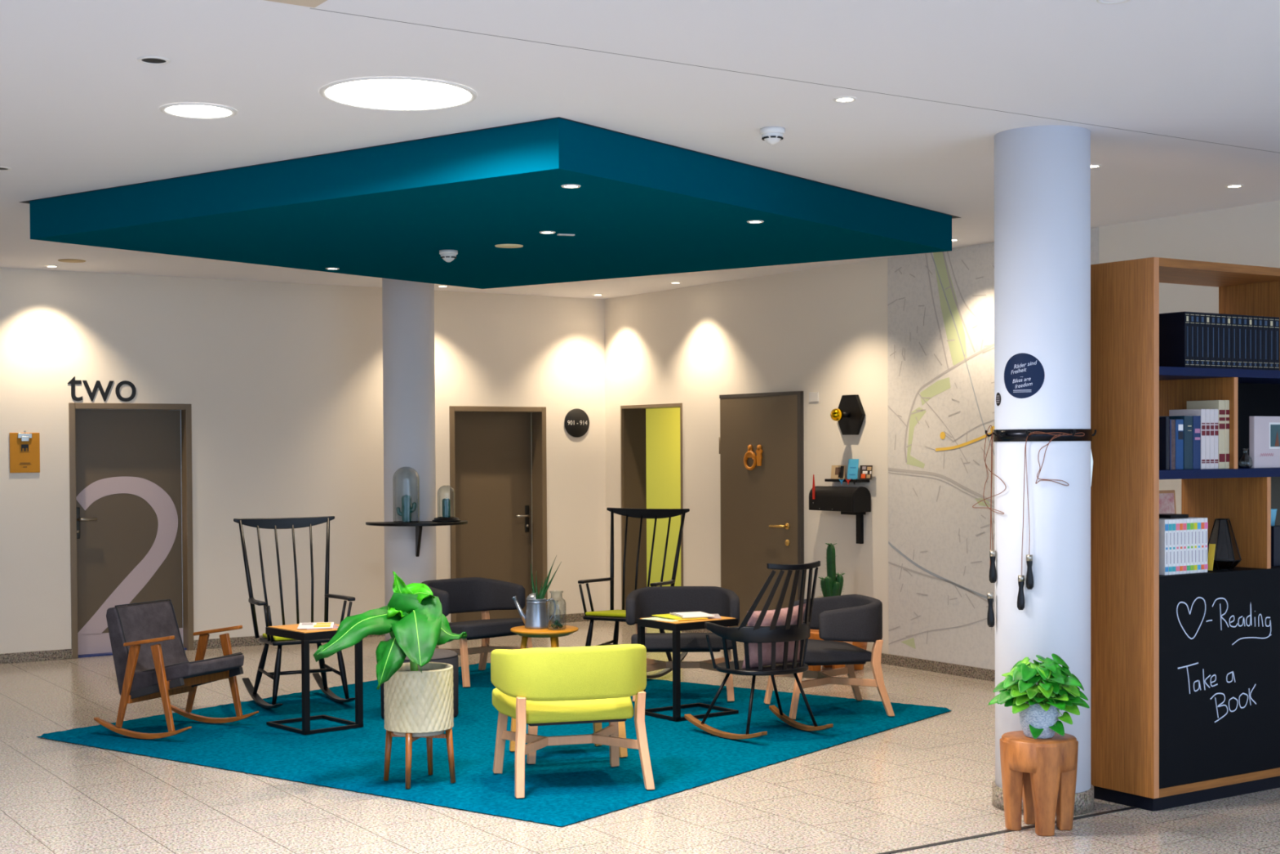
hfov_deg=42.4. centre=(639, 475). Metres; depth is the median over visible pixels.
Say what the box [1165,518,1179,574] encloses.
volume
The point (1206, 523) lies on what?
print
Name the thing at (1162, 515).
book
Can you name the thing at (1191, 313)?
book
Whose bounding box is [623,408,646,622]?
door
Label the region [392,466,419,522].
glass dome
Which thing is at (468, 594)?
lounge chair
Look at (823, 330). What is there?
wall
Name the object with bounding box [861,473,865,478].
picture
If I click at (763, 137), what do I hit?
vent
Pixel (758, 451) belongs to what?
pictogram
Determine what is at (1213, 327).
print
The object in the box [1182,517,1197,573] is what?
volume
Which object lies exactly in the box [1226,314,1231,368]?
book
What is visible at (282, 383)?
wall
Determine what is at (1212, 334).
book
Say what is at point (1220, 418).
print
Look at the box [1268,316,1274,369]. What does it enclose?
book
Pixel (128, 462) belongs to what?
door
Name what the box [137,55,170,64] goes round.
recessed light
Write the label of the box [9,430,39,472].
clipboard
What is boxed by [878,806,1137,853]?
trim
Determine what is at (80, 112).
ceiling
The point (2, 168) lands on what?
recessed light
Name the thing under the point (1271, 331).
print
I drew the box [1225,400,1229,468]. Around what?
book
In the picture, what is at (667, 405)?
trim
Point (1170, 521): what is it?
volume
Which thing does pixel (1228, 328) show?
print
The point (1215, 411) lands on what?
book
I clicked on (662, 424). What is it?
wall
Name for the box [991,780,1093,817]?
baseboard
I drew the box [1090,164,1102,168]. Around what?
recessed light
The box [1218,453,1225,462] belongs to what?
print
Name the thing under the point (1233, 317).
book
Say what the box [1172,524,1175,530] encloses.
print
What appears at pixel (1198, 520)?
volume
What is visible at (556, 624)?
moss
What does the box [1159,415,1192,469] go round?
book
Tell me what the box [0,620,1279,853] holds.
floor
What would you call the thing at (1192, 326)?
print
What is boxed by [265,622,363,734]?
side table
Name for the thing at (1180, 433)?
print
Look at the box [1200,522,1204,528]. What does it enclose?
print
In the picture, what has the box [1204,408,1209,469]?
book
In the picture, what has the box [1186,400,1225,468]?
book
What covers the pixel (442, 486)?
glass dome
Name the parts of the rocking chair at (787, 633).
leg, leg, seat, leg, crest rail, leg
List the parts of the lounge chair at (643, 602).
seat, backrest, seat, leg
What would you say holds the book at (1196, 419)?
on the bookshelf at (1185, 668)
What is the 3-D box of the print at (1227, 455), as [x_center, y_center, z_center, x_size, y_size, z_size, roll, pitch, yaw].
[2.856,-0.088,8.009,0.044,0.040,0.002,-1,1,-33]
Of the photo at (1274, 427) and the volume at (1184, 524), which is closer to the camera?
the volume at (1184, 524)
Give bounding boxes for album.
[1248,416,1279,467]
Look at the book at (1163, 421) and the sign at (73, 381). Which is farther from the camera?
the sign at (73, 381)
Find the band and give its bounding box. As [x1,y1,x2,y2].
[984,428,1096,441]
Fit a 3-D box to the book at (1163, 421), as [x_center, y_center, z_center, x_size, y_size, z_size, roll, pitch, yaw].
[2.429,-0.154,7.843,0.021,0.249,0.191,-1,1,-33]
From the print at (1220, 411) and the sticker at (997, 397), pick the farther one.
the print at (1220, 411)
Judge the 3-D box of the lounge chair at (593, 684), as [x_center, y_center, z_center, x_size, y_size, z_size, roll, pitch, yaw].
[-0.357,1.190,8.378,0.770,0.718,0.698,-1,1,-16]
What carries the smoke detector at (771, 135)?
attached to the ceiling
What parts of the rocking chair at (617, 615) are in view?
leg, armrest, seat, post, leg, crest rail, armrest, leg, post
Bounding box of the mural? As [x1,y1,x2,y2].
[887,226,1098,670]
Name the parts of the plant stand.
leg, leg, leg, leg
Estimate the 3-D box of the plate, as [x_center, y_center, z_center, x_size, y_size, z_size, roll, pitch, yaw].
[-0.431,-1.404,9.613,0.100,0.007,0.030,-1,1,-20]
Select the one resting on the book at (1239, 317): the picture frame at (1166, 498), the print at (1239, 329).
the print at (1239, 329)
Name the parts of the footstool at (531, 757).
leg, leg, leg, leg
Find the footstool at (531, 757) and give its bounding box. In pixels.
[509,717,627,764]
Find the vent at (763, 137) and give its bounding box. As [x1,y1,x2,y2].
[761,135,783,140]
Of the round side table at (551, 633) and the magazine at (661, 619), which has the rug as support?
the round side table at (551, 633)
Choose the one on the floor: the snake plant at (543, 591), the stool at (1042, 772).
the stool at (1042, 772)
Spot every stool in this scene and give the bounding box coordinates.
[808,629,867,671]
[1000,730,1078,836]
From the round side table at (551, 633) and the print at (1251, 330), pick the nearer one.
the print at (1251, 330)
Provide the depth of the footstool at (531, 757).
9.00 m
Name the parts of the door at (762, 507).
handle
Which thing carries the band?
attached to the column at (1042, 173)
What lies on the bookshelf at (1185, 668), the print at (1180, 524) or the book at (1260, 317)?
the book at (1260, 317)
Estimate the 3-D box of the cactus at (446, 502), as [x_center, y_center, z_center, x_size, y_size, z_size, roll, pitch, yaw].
[-1.598,0.262,13.622,0.072,0.165,0.071,0,1,0]
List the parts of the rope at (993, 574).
cord, handle, cord, handle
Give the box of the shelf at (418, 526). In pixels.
[365,520,467,556]
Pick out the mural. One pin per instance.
(940, 305)
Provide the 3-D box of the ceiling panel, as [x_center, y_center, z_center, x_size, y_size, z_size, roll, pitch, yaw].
[-0.799,-1.526,10.191,5.734,0.231,5.734,0,1,0]
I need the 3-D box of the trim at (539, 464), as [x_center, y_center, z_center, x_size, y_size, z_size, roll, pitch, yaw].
[-1.396,0.391,15.841,1.040,2.110,0.212,-1,1,-33]
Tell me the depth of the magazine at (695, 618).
10.36 m
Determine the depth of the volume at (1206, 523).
7.92 m
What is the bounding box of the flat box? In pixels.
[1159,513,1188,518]
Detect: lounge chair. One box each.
[421,577,533,687]
[490,644,654,798]
[626,586,739,702]
[764,594,894,719]
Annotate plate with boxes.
[556,233,574,235]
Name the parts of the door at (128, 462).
lock plate, handle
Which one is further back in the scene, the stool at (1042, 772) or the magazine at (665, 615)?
the magazine at (665, 615)
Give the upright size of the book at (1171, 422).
0.236 m
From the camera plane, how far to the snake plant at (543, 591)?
11.23 m
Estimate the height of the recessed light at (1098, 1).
0.006 m
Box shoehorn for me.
[1090,449,1093,486]
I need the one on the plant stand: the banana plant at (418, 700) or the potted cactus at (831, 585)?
the banana plant at (418, 700)
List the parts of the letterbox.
door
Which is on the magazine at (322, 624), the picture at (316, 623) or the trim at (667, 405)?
the picture at (316, 623)
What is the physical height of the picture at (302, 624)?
0.001 m
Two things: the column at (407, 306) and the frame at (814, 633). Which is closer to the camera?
the frame at (814, 633)
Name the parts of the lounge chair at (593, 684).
leg, leg, seat, backrest, seat, leg, leg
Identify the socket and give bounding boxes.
[843,412,850,417]
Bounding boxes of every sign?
[67,376,136,401]
[564,408,589,437]
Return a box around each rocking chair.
[233,515,355,708]
[577,507,689,678]
[684,560,833,739]
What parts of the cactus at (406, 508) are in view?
arm, arm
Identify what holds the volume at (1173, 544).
on the bookshelf at (1185, 668)
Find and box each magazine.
[297,622,333,629]
[306,623,338,629]
[643,616,680,622]
[651,613,680,618]
[662,617,707,620]
[706,613,721,618]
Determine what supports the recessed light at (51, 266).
in the ceiling
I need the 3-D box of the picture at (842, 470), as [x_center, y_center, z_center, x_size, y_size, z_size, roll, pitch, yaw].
[1.630,-0.030,13.332,0.001,0.099,0.041,6,-3,-33]
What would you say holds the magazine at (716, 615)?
on the side table at (676, 627)
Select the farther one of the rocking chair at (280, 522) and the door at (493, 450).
the door at (493, 450)
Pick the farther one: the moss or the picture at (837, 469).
the picture at (837, 469)
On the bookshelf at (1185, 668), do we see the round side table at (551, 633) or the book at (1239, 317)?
the book at (1239, 317)
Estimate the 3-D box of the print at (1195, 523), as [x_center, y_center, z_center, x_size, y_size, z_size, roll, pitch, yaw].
[2.651,0.239,7.880,0.023,0.031,0.002,-1,1,-33]
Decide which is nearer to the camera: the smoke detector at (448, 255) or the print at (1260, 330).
the print at (1260, 330)
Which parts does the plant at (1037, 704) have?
pot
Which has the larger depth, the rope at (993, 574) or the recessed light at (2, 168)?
the recessed light at (2, 168)
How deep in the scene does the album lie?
8.16 m
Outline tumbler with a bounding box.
[1271,508,1277,525]
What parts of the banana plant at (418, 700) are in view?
stem, pot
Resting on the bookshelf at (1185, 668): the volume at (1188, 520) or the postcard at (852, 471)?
the volume at (1188, 520)
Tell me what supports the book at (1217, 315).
on the bookshelf at (1185, 668)
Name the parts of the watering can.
spout, handle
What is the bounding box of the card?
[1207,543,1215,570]
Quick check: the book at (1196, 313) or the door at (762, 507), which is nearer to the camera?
the book at (1196, 313)
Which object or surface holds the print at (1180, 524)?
attached to the volume at (1180, 521)
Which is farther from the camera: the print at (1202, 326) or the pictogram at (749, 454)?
the pictogram at (749, 454)
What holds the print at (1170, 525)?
attached to the volume at (1170, 521)
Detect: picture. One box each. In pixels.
[301,622,313,625]
[313,624,330,626]
[315,622,331,624]
[835,466,840,475]
[840,466,844,478]
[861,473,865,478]
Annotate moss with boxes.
[551,620,563,629]
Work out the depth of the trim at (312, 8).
6.48 m
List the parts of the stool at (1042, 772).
leg, leg, seat, leg, leg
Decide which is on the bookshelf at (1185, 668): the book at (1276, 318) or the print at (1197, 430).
the book at (1276, 318)
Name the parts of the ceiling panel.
downlight, ceiling canopy, downlight, downlight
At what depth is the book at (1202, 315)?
7.89 m
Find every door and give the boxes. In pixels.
[75,408,182,654]
[454,411,532,622]
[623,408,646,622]
[719,391,804,626]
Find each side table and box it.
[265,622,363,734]
[510,624,578,648]
[637,616,738,721]
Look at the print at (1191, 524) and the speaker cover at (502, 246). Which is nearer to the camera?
the print at (1191, 524)
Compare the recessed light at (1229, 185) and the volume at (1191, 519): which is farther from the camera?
the recessed light at (1229, 185)
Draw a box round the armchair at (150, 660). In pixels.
[93,598,258,739]
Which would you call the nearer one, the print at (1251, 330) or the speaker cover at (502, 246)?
the print at (1251, 330)
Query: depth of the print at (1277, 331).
8.20 m
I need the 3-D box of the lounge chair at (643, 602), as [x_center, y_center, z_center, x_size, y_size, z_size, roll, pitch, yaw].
[0.291,1.136,11.246,0.770,0.718,0.698,0,1,1]
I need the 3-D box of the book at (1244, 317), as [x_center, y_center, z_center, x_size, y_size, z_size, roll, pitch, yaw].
[2.897,-0.654,8.160,0.040,0.265,0.222,-1,1,-33]
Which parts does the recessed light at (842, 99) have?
bulb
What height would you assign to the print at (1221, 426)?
0.026 m
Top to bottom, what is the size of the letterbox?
0.550 m
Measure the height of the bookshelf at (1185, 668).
2.585 m
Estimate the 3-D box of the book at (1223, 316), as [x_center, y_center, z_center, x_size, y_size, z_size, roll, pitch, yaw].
[2.759,-0.652,8.070,0.038,0.265,0.222,-1,1,-33]
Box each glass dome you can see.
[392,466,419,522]
[437,485,455,518]
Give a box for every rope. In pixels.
[972,425,1006,626]
[1017,431,1084,609]
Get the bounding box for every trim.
[68,402,193,658]
[78,647,186,657]
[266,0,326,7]
[311,8,1278,152]
[448,405,547,622]
[620,403,683,631]
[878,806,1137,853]
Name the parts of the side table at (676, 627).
leg, leg, frame, frame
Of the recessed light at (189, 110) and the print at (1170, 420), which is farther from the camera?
the print at (1170, 420)
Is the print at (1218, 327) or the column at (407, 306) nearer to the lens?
the print at (1218, 327)
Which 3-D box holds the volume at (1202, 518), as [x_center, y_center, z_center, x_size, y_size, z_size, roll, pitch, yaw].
[2.643,0.332,7.990,0.024,0.262,0.192,-1,1,-33]
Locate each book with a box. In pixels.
[1159,311,1189,367]
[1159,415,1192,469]
[1159,417,1168,470]
[1168,408,1205,469]
[1168,419,1175,470]
[1175,419,1183,469]
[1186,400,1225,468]
[1189,311,1194,367]
[1192,415,1200,469]
[1194,311,1199,367]
[1199,312,1204,368]
[1204,312,1210,368]
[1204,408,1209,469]
[1209,312,1215,368]
[1209,408,1213,469]
[1213,408,1218,468]
[1215,313,1220,368]
[1220,313,1226,368]
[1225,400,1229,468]
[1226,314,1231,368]
[1231,314,1236,368]
[1236,314,1242,368]
[1242,315,1247,368]
[1247,315,1252,368]
[1252,315,1257,369]
[1257,315,1262,369]
[1262,315,1268,369]
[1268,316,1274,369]
[1271,525,1279,566]
[1274,316,1279,370]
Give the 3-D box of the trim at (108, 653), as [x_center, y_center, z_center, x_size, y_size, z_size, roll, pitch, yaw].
[-4.314,1.489,13.967,0.920,0.012,0.170,-1,1,-33]
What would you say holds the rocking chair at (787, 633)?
on the rug
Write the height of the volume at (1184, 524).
0.262 m
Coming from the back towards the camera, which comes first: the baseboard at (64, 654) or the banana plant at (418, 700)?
the baseboard at (64, 654)
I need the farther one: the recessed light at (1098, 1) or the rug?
the rug
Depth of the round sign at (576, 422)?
16.21 m
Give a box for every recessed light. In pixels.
[0,165,11,170]
[45,265,58,267]
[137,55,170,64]
[159,102,237,119]
[319,76,477,111]
[832,96,857,102]
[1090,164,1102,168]
[1096,0,1130,4]
[1225,184,1244,187]
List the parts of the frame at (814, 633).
leg, leg, seat, leg, leg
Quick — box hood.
[526,592,536,599]
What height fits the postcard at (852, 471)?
0.162 m
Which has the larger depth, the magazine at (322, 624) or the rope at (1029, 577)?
the magazine at (322, 624)
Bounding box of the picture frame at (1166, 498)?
[1159,489,1176,514]
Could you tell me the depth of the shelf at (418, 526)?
13.45 m
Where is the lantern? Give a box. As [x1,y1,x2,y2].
[1207,518,1241,569]
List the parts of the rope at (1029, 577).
handle, handle, cord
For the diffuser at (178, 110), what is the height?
0.003 m
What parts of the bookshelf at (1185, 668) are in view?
panel, panel, panel, panel, panel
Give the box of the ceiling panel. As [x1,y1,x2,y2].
[18,116,960,288]
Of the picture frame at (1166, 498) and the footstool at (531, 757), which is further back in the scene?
the footstool at (531, 757)
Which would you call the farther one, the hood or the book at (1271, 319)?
the hood
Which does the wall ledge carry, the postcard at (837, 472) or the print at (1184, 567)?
the postcard at (837, 472)
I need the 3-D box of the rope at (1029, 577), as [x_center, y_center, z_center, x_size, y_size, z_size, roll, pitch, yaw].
[1.897,0.208,7.613,0.312,0.824,0.058,0,1,4]
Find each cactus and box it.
[395,494,416,521]
[441,497,450,517]
[817,542,844,597]
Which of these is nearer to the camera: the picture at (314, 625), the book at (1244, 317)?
the book at (1244, 317)
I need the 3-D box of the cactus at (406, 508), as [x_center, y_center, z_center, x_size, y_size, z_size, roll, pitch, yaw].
[-1.913,0.266,13.527,0.169,0.225,0.079,0,1,0]
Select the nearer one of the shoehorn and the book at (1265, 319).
the shoehorn
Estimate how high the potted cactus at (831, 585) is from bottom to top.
0.694 m
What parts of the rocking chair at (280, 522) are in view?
post, armrest, leg, leg, crest rail, seat, leg, post, armrest, leg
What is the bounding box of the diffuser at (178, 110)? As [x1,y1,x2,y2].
[164,104,231,117]
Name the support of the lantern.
on the bookshelf at (1185, 668)
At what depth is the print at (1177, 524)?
7.81 m
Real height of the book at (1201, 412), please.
0.288 m
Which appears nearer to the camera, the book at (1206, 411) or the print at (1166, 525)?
the print at (1166, 525)
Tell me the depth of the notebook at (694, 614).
10.45 m
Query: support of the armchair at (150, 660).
on the rug
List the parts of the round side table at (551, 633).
leg, leg, leg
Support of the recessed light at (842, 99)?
in the ceiling
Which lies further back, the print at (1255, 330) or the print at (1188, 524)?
the print at (1255, 330)
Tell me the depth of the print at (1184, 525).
7.84 m
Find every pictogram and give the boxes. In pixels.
[743,444,756,470]
[755,444,763,466]
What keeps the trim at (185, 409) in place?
attached to the wall at (282, 383)
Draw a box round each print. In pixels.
[19,444,30,466]
[1164,524,1168,530]
[1168,524,1172,530]
[1169,419,1171,470]
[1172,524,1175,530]
[1176,523,1179,530]
[1177,424,1182,430]
[1177,431,1182,439]
[1179,523,1182,529]
[1182,523,1186,529]
[1182,565,1186,570]
[1186,325,1187,355]
[1186,523,1190,529]
[1190,522,1193,529]
[1191,326,1192,356]
[1194,522,1197,529]
[1195,428,1199,432]
[1197,522,1200,528]
[1198,531,1199,543]
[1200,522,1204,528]
[1202,326,1203,356]
[1204,522,1208,528]
[1207,327,1208,356]
[1213,327,1213,357]
[1217,327,1218,357]
[1218,409,1225,414]
[1218,417,1225,420]
[1218,423,1225,429]
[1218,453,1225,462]
[1223,328,1224,357]
[1226,453,1229,462]
[1228,328,1229,357]
[1234,328,1235,358]
[1239,328,1240,358]
[1244,328,1245,358]
[1250,329,1251,358]
[1255,329,1256,359]
[1260,329,1261,359]
[1265,330,1266,359]
[1271,330,1271,359]
[1276,330,1277,359]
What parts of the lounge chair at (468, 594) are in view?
leg, backrest, leg, seat, seat, leg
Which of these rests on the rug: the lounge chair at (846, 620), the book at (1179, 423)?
the lounge chair at (846, 620)
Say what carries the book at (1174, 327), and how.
on the bookshelf at (1185, 668)
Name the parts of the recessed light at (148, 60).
bulb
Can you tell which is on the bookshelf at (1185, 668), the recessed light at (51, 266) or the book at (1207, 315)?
the book at (1207, 315)
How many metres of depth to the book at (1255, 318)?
8.11 m
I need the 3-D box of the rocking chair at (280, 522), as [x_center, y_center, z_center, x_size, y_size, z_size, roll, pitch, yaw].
[-2.281,0.897,10.996,0.700,1.226,0.830,-1,1,-28]
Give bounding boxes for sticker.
[995,392,1000,405]
[1004,352,1044,398]
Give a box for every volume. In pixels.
[1159,517,1182,573]
[1159,518,1175,574]
[1159,519,1168,575]
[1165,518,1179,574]
[1168,519,1172,574]
[1180,517,1193,573]
[1180,518,1186,573]
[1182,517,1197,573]
[1186,518,1190,573]
[1188,516,1208,572]
[1190,517,1200,573]
[1197,517,1204,573]
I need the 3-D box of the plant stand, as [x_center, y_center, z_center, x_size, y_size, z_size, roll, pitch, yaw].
[-1.120,1.408,8.381,0.278,0.287,0.277,-1,1,-34]
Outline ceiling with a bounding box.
[0,0,1279,298]
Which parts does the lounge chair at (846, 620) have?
leg, leg, seat, backrest, seat, leg, leg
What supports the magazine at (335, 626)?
on the side table at (288, 631)
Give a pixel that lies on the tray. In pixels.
(436, 519)
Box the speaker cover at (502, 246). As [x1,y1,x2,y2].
[494,244,523,248]
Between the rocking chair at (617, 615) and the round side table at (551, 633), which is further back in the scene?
the rocking chair at (617, 615)
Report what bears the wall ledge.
attached to the wall at (823, 330)
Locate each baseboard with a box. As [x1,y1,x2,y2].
[0,613,590,663]
[619,621,995,681]
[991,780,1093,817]
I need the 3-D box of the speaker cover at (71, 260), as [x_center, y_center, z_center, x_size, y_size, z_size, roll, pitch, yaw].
[-4.395,-1.664,12.777,0.206,0.006,0.206,0,1,0]
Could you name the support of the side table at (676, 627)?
on the rug
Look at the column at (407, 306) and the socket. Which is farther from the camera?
the column at (407, 306)
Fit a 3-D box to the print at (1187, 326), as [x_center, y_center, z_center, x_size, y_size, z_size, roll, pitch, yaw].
[2.597,-0.639,7.832,0.004,0.143,0.002,-1,1,-33]
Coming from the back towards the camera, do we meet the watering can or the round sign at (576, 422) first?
the round sign at (576, 422)
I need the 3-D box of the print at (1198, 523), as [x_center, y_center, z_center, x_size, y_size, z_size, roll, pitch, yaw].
[2.673,0.239,7.894,0.023,0.031,0.002,-1,1,-33]
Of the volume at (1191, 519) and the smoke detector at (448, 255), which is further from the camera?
the smoke detector at (448, 255)
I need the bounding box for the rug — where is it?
[35,662,951,826]
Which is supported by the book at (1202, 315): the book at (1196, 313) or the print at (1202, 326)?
the print at (1202, 326)
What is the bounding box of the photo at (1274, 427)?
[1269,422,1279,448]
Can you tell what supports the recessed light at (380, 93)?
in the ceiling
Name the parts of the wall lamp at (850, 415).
bulb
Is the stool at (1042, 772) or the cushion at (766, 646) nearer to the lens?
the stool at (1042, 772)
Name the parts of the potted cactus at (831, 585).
stem, stem, stem, stem, stem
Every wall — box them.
[0,267,606,653]
[604,200,1279,669]
[645,407,680,586]
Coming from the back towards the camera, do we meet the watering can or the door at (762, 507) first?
the door at (762, 507)
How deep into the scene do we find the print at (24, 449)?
13.36 m
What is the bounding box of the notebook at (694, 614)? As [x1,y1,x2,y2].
[670,611,714,617]
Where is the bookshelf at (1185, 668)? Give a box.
[1090,257,1279,811]
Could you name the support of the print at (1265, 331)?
on the book at (1265, 319)
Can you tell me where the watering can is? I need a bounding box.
[511,592,555,629]
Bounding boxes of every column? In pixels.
[382,277,436,640]
[994,124,1090,793]
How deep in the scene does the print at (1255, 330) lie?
8.11 m
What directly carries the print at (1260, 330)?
on the book at (1260, 317)
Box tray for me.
[431,517,460,522]
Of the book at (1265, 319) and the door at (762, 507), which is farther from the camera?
the door at (762, 507)
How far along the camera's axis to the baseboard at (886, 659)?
12.50 m
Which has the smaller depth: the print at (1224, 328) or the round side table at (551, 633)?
the print at (1224, 328)
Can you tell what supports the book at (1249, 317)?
on the bookshelf at (1185, 668)
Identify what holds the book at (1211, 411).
on the bookshelf at (1185, 668)
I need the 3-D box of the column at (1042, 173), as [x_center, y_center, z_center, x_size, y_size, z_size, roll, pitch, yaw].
[1.908,-0.032,7.831,0.443,3.204,0.443,0,1,0]
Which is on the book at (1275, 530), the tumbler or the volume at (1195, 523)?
the tumbler
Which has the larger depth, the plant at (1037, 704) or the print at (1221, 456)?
the print at (1221, 456)
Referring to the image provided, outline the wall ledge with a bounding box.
[824,478,869,482]
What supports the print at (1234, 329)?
on the book at (1233, 317)
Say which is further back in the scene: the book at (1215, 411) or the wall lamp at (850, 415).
the wall lamp at (850, 415)
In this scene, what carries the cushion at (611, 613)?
on the rocking chair at (617, 615)
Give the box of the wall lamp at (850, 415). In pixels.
[830,394,865,435]
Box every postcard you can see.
[831,465,845,479]
[847,458,858,479]
[858,465,872,479]
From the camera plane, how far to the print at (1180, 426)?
7.81 m
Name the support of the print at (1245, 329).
on the book at (1244, 317)
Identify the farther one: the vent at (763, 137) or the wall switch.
the wall switch
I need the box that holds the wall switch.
[808,391,818,401]
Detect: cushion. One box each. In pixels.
[262,633,296,640]
[585,609,626,617]
[742,603,805,668]
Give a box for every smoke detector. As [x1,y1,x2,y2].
[439,248,457,262]
[760,126,785,144]
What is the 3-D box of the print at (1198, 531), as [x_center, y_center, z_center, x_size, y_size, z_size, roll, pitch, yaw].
[2.673,0.294,7.895,0.005,0.058,0.002,-1,1,-33]
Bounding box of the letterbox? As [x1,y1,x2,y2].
[808,474,871,543]
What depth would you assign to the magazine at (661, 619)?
10.38 m
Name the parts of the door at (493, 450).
handle, lock plate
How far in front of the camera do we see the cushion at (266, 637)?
10.68 m
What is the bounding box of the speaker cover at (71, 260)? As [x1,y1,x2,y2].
[57,258,85,262]
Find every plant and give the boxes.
[313,571,466,737]
[530,555,561,599]
[988,653,1089,738]
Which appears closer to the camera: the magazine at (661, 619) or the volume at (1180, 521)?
the volume at (1180, 521)
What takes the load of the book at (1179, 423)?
on the bookshelf at (1185, 668)
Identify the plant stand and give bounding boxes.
[383,728,455,788]
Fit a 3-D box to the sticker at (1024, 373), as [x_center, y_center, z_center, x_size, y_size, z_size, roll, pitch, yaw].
[1.776,-0.464,7.657,0.203,0.210,0.025,0,1,38]
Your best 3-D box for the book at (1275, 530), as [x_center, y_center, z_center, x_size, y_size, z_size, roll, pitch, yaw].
[3.182,0.352,8.385,0.100,0.200,0.160,-1,1,-33]
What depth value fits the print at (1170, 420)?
7.77 m
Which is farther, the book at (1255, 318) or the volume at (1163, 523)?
the book at (1255, 318)
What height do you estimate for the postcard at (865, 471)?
0.112 m
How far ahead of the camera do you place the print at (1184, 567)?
7.84 m

